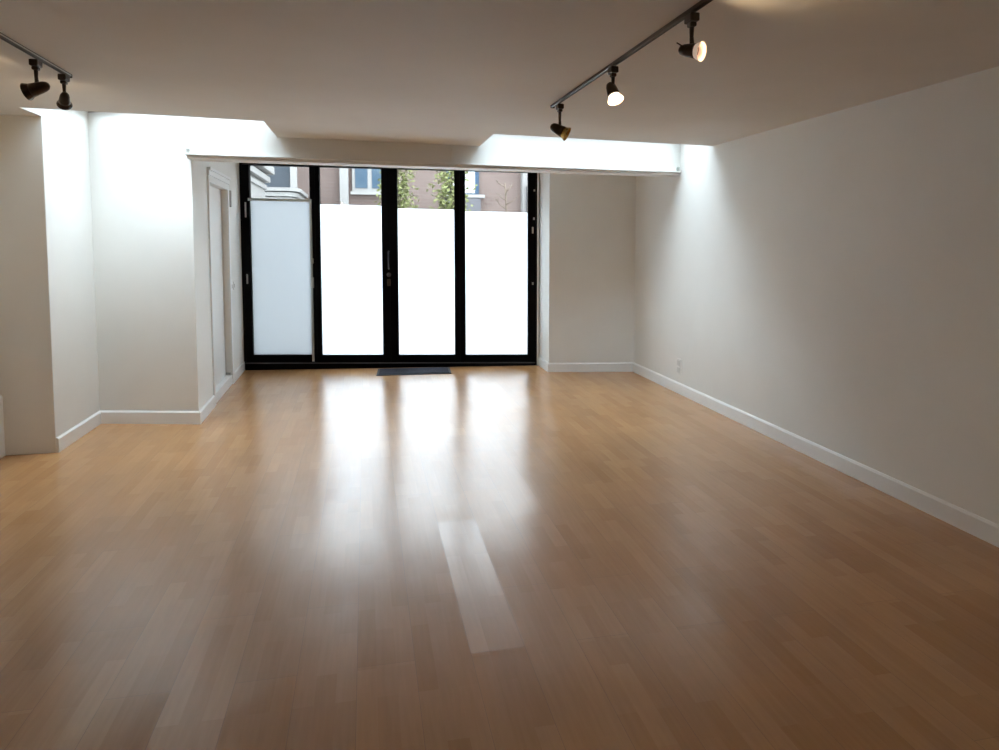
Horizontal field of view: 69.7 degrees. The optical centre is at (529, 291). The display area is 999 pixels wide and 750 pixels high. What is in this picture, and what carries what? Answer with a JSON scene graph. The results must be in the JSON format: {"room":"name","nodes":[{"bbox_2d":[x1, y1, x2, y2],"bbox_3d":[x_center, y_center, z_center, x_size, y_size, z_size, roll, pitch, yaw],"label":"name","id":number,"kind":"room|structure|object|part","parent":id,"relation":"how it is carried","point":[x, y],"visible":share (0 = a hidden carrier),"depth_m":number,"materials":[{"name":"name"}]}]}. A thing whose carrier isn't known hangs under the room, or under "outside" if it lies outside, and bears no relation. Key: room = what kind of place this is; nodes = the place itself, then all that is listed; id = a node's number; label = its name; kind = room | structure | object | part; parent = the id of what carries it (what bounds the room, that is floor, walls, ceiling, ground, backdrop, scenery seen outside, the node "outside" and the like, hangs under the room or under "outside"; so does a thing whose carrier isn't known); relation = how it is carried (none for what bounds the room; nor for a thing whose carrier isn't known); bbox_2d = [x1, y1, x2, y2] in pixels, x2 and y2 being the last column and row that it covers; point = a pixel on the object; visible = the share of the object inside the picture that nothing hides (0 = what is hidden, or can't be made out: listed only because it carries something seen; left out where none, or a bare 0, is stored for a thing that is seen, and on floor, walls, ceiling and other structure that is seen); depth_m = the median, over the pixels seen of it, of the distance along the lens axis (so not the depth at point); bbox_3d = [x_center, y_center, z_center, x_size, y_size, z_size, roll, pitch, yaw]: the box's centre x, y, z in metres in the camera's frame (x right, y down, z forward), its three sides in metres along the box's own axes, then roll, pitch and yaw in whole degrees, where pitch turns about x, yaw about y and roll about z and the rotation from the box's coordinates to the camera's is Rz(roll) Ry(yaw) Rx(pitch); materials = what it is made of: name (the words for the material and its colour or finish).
{"room":"empty studio room","nodes":[
{"label":"empty studio room","id":0,"kind":"room"},
{"bbox_2d":[0,106,40,115],"bbox_3d":[-3.482,-1.231,4.545,0.525,0.140,0.385,-1,4,-13],"label":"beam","id":1,"kind":"object","parent":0,"point":[3,110],"visible":0.4,"depth_m":4.66,"materials":[{"name":"paint"}]},
{"bbox_2d":[0,109,99,455],"bbox_3d":[-3.652,-0.154,5.358,0.525,2.470,1.130,-1,4,-13],"label":"wall pier","id":2,"kind":"object","parent":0,"point":[49,385],"visible":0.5,"depth_m":4.90,"materials":[{"name":"white paint"}]},
{"bbox_2d":[88,112,242,410],"bbox_3d":[-3.349,-0.262,6.960,0.782,2.470,2.835,-1,4,-13],"label":"wall","id":3,"kind":"structure","parent":0,"point":[149,201],"depth_m":5.69,"materials":[{"name":"white paint"}]},
{"bbox_2d":[56,395,214,452],"bbox_3d":[-3.026,1.013,5.655,0.800,0.103,1.266,-1,4,-13],"label":"baseboard","id":4,"kind":"structure","parent":3,"relation":"attached to","point":[64,440],"depth_m":5.74,"materials":[{"name":"white paint"}]},
{"bbox_2d":[207,167,233,405],"bbox_3d":[-2.964,-0.071,6.813,0.118,2.110,1.106,-1,4,-14],"label":"door","id":5,"kind":"structure","parent":3,"relation":"in","point":[222,380],"depth_m":6.93,"materials":[{"name":"white paint"}]},
{"bbox_3d":[-2.806,-0.002,6.320,0.015,2.040,0.055,-1,4,-13],"label":"casing leg","id":6,"kind":"part","parent":5,"relation":"part of","materials":[{"name":"white paint"}]},
{"bbox_3d":[-2.966,0.934,6.880,0.059,0.095,0.981,-1,4,-14],"label":"sill","id":7,"kind":"part","parent":5,"relation":"part of","materials":[{"name":"white paint"}]},
{"bbox_3d":[-3.060,-0.071,7.324,0.015,2.040,0.060,-1,4,-13],"label":"casing leg","id":8,"kind":"part","parent":5,"relation":"part of","materials":[{"name":"white paint"}]},
{"bbox_2d":[229,190,231,206],"bbox_3d":[-3.092,-0.964,7.405,0.019,0.170,0.050,-1,4,-13],"label":"wall sensor","id":9,"kind":"object","parent":3,"relation":"attached to","point":[230,191],"visible":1,"depth_m":7.38,"materials":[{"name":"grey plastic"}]},
{"bbox_2d":[234,361,244,382],"bbox_3d":[-3.169,0.866,7.818,0.018,0.103,0.815,-1,4,-14],"label":"baseboard","id":10,"kind":"structure","parent":3,"relation":"attached to","point":[237,373],"depth_m":7.77,"materials":[{"name":"white paint"}]},
{"bbox_2d":[238,163,243,360],"bbox_3d":[-3.268,-0.285,8.117,0.018,2.360,0.075,0,4,-6],"label":"trim","id":11,"kind":"structure","parent":3,"relation":"attached to","point":[238,163],"depth_m":8.09,"materials":[{"name":"white paint"}]},
{"bbox_2d":[241,164,317,362],"bbox_3d":[-2.837,-0.310,8.178,0.810,2.255,0.118,0,4,-6],"label":"door","id":12,"kind":"structure","parent":3,"relation":"in","point":[279,236],"depth_m":8.20,"materials":[{"name":"black"}]},
{"bbox_3d":[-2.836,-0.154,8.212,0.670,1.773,0.008,0,4,-6],"label":"frosted pane","id":13,"kind":"part","parent":12,"relation":"part of","materials":[{"name":"white glass"}]},
{"bbox_2d":[314,166,390,361],"bbox_3d":[-2.025,-0.302,8.261,0.846,2.256,0.132,0,4,-6],"label":"door","id":14,"kind":"structure","parent":3,"relation":"in","point":[353,281],"depth_m":8.29,"materials":[{"name":"black"}]},
{"bbox_3d":[-2.054,-0.134,8.300,0.702,1.746,0.008,0,4,-6],"label":"frosted pane","id":15,"kind":"part","parent":14,"relation":"part of","materials":[{"name":"white glass"}]},
{"bbox_2d":[239,163,536,369],"bbox_3d":[-1.589,-0.302,8.331,3.396,2.369,0.137,0,4,-6],"label":"door frame","id":16,"kind":"structure","parent":3,"relation":"attached to","point":[284,365],"depth_m":8.29,"materials":[{"name":"black metal"}]},
{"bbox_3d":[-1.588,-1.442,8.264,3.329,0.084,0.115,0,4,-6],"label":"head rail","id":17,"kind":"part","parent":16,"relation":"part of","materials":[{"name":"black"}]},
{"bbox_2d":[389,169,459,361],"bbox_3d":[-1.212,-0.297,8.374,0.817,2.255,0.086,0,4,-6],"label":"door","id":18,"kind":"structure","parent":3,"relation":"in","point":[424,243],"depth_m":8.38,"materials":[{"name":"black"}]},
{"bbox_3d":[-1.206,-0.113,8.395,0.660,1.719,0.008,0,4,-6],"label":"frosted pane","id":19,"kind":"part","parent":18,"relation":"part of","materials":[{"name":"white glass"}]},
{"bbox_2d":[186,117,680,176],"bbox_3d":[-0.625,-1.267,6.292,4.326,0.366,0.209,-1,4,-18],"label":"beam","id":20,"kind":"structure","parent":0,"point":[203,135],"depth_m":6.16,"materials":[{"name":"white paint"}]},
{"bbox_2d":[184,148,680,172],"bbox_3d":[-0.604,-1.124,6.180,4.315,0.051,0.038,-1,4,-18],"label":"rail","id":21,"kind":"object","parent":20,"relation":"attached to","point":[187,149],"visible":1,"depth_m":6.05,"materials":[{"name":"white paint"}]},
{"bbox_2d":[0,365,998,749],"bbox_3d":[-0.712,1.264,3.650,6.200,0.120,10.250,-1,4,-13],"label":"floor","id":22,"kind":"structure","parent":0,"point":[528,557],"depth_m":3.04,"materials":[{"name":"brown wood"}]},
{"bbox_2d":[376,367,451,375],"bbox_3d":[-1.306,0.894,8.105,0.820,0.013,0.410,-1,4,-9],"label":"door mat","id":23,"kind":"object","parent":22,"relation":"on","point":[424,370],"visible":1,"depth_m":8.04,"materials":[{"name":"grey"}]},
{"bbox_2d":[0,0,998,145],"bbox_3d":[-0.382,-1.073,2.283,6.100,0.140,7.754,-1,4,-13],"label":"ceiling","id":24,"kind":"structure","parent":0,"point":[444,72],"depth_m":3.32,"materials":[{"name":"paint"}]},
{"bbox_2d":[0,32,71,77],"bbox_3d":[-2.025,-1.003,2.394,0.028,0.019,2.492,-1,4,-13],"label":"ceiling track","id":25,"kind":"object","parent":24,"relation":"attached to","point":[3,37],"visible":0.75,"depth_m":3.18,"materials":[{"name":"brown metal"}]},
{"bbox_2d":[20,59,49,100],"bbox_3d":[-2.250,-0.964,3.268,0.115,0.182,0.081,-1,4,-13],"label":"track spotlight","id":26,"kind":"object","parent":25,"relation":"attached to","point":[30,91],"visible":1,"depth_m":3.25,"materials":[{"name":"brown metal"}]},
{"bbox_3d":[-2.280,-0.912,3.264,0.051,0.078,0.081,-1,4,-13],"label":"lamp shade","id":27,"kind":"part","parent":26,"relation":"part of","materials":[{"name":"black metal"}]},
{"bbox_3d":[-2.246,-0.980,3.261,0.019,0.058,0.017,-1,4,-13],"label":"stem","id":28,"kind":"part","parent":26,"relation":"part of","materials":[{"name":"brown metal"}]},
{"bbox_2d":[56,74,72,109],"bbox_3d":[-2.314,-0.990,3.549,0.067,0.169,0.097,-2,4,-22],"label":"track spotlight","id":29,"kind":"object","parent":25,"relation":"attached to","point":[64,103],"visible":1,"depth_m":3.54,"materials":[{"name":"brown metal"}]},
{"bbox_3d":[-2.304,-0.997,3.548,0.019,0.062,0.017,-1,4,-13],"label":"stem","id":30,"kind":"part","parent":29,"relation":"part of","materials":[{"name":"brown metal"}]},
{"bbox_3d":[-2.324,-0.939,3.574,0.065,0.064,0.054,-1,4,-13],"label":"lamp shade","id":31,"kind":"part","parent":29,"relation":"part of","materials":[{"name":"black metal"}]},
{"bbox_2d":[550,0,712,107],"bbox_3d":[0.548,-1.022,2.735,0.028,0.019,3.412,-1,4,-14],"label":"ceiling track","id":32,"kind":"object","parent":24,"relation":"attached to","point":[702,3],"visible":1,"depth_m":3.05,"materials":[{"name":"brown metal"}]},
{"bbox_2d":[550,103,570,140],"bbox_3d":[0.187,-1.011,4.270,0.126,0.217,0.088,0,4,-1],"label":"track spotlight","id":33,"kind":"object","parent":32,"relation":"attached to","point":[561,131],"visible":1,"depth_m":4.26,"materials":[{"name":"brown metal"}]},
{"bbox_3d":[0.182,-1.027,4.280,0.019,0.094,0.017,-1,4,-13],"label":"stem","id":34,"kind":"part","parent":33,"relation":"part of","materials":[{"name":"brown metal"}]},
{"bbox_3d":[0.217,-0.943,4.273,0.072,0.083,0.083,-1,4,-13],"label":"lamp shade","id":35,"kind":"part","parent":33,"relation":"part of","materials":[{"name":"brown metal"}]},
{"bbox_2d":[606,66,623,105],"bbox_3d":[0.402,-0.969,3.370,0.079,0.177,0.096,-1,4,-13],"label":"track spotlight","id":36,"kind":"object","parent":32,"relation":"attached to","point":[614,96],"visible":1,"depth_m":3.37,"materials":[{"name":"brown metal"}]},
{"bbox_3d":[0.405,-0.910,3.364,0.079,0.059,0.074,-1,4,-13],"label":"lamp shade","id":37,"kind":"part","parent":36,"relation":"part of","materials":[{"name":"beige glass"}]},
{"bbox_2d":[677,12,706,61],"bbox_3d":[0.587,-0.918,2.590,0.101,0.174,0.079,2,4,23],"label":"track spotlight","id":38,"kind":"object","parent":32,"relation":"attached to","point":[697,51],"visible":1,"depth_m":2.59,"materials":[{"name":"brown metal"}]},
{"bbox_3d":[0.589,-0.927,2.597,0.019,0.064,0.017,-1,4,-13],"label":"stem","id":39,"kind":"part","parent":38,"relation":"part of","materials":[{"name":"brown metal"}]},
{"bbox_3d":[0.611,-0.866,2.582,0.039,0.070,0.072,3,5,41],"label":"lamp shade","id":40,"kind":"part","parent":38,"relation":"part of","materials":[{"name":"beige glass"}]},
{"bbox_2d":[539,173,635,362],"bbox_3d":[0.679,-0.352,8.588,1.148,2.440,1.350,-1,4,-13],"label":"wall","id":41,"kind":"structure","parent":0,"point":[587,222],"depth_m":8.04,"materials":[{"name":"white paint"}]},
{"bbox_2d":[459,170,534,361],"bbox_3d":[-0.376,-0.289,8.457,0.888,2.256,0.094,0,4,-6],"label":"door","id":42,"kind":"structure","parent":41,"relation":"in","point":[497,249],"depth_m":8.47,"materials":[{"name":"black"}]},
{"bbox_3d":[-0.390,-0.097,8.486,0.743,1.704,0.008,0,4,-6],"label":"frosted pane","id":43,"kind":"part","parent":42,"relation":"part of","materials":[{"name":"white glass"}]},
{"bbox_2d":[537,173,538,364],"bbox_3d":[0.096,-0.305,8.487,0.018,2.360,0.075,0,4,-6],"label":"trim","id":44,"kind":"structure","parent":41,"relation":"attached to","point":[537,173],"depth_m":8.45,"materials":[{"name":"white paint"}]},
{"bbox_2d":[634,66,998,524],"bbox_3d":[2.250,-0.043,3.854,0.200,2.470,9.500,-1,4,-13],"label":"wall","id":45,"kind":"structure","parent":0,"point":[831,280],"depth_m":4.46,"materials":[{"name":"white paint"}]},
{"bbox_2d":[676,358,680,374],"bbox_3d":[1.448,0.721,6.946,0.010,0.150,0.100,-1,4,-13],"label":"wall socket","id":46,"kind":"object","parent":45,"relation":"attached to","point":[678,365],"visible":1,"depth_m":6.94,"materials":[{"name":"beige plastic"}]},
{"bbox_2d":[538,357,998,547],"bbox_3d":[1.627,1.130,4.038,0.969,0.103,9.580,-1,4,-13],"label":"baseboard","id":47,"kind":"structure","parent":45,"relation":"attached to","point":[973,524],"depth_m":4.73,"materials":[{"name":"white paint"}]},
{"bbox_3d":[-2.931,0.198,1.486,0.200,2.295,6.770,-1,4,-13],"label":"wall","id":48,"kind":"structure","parent":0,"visible":0},
{"bbox_2d":[0,395,4,458],"bbox_3d":[-2.828,1.132,1.573,0.018,0.420,6.770,-1,4,-13],"label":"baseboard","id":49,"kind":"structure","parent":48,"relation":"attached to","point":[2,438],"depth_m":4.84,"materials":[{"name":"white paint"}]},
{"label":"outside","id":50,"kind":"structure","parent":0,"visible":0},
{"bbox_3d":[-4.317,0.275,18.951,50.000,0.170,21.250,-1,4,-13],"label":"ground","id":51,"kind":"structure","parent":50,"visible":0},
{"bbox_2d":[250,166,273,197],"bbox_3d":[-5.823,-0.566,9.758,4.200,2.750,2.730,-1,4,-13],"label":"house","id":52,"kind":"structure","parent":51,"relation":"on","point":[259,177],"depth_m":10.53,"materials":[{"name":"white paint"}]},
{"bbox_2d":[265,166,526,212],"bbox_3d":[-3.443,-1.875,14.984,18.000,4.600,3.070,-1,4,-13],"label":"brick building","id":53,"kind":"structure","parent":51,"relation":"on","point":[338,186],"depth_m":15.55,"materials":[{"name":"brown brick"}]},
{"bbox_3d":[-4.818,-1.865,14.156,0.690,0.250,2.070,-1,4,-13],"label":"bay cornice","id":54,"kind":"part","parent":53,"relation":"part of","materials":[{"name":"white paint"}]},
{"bbox_3d":[-4.472,-3.010,13.524,0.115,2.140,0.140,-1,4,-13],"label":"window post","id":55,"kind":"part","parent":53,"relation":"part of","materials":[{"name":"white paint"}]},
{"bbox_3d":[-3.400,-2.130,15.454,0.900,0.065,0.140,-1,4,-13],"label":"window sill","id":56,"kind":"part","parent":53,"relation":"part of","materials":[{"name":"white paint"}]},
{"bbox_3d":[-1.439,-2.129,15.898,0.880,0.070,0.150,-1,4,-13],"label":"window sill","id":57,"kind":"part","parent":53,"relation":"part of","materials":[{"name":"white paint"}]},
{"bbox_2d":[374,169,420,208],"bbox_3d":[-2.131,-1.066,11.816,0.982,3.483,0.984,1,4,7],"label":"sapling","id":58,"kind":"object","parent":51,"relation":"on","point":[401,193],"visible":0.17,"depth_m":11.69,"materials":[{"name":"green plant"}]},
{"bbox_2d":[426,171,476,210],"bbox_3d":[-1.310,-0.816,12.015,0.841,2.961,0.931,-1,4,-13],"label":"sapling","id":59,"kind":"object","parent":51,"relation":"on","point":[449,181],"visible":0.23,"depth_m":11.84,"materials":[{"name":"green plant"}]},
{"bbox_2d":[491,179,519,211],"bbox_3d":[-0.406,-0.626,12.215,0.498,2.558,0.461,-1,4,-13],"label":"bare tree","id":60,"kind":"object","parent":51,"relation":"on","point":[504,185],"visible":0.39,"depth_m":12.13,"materials":[{"name":"brown plant"}]}
]}

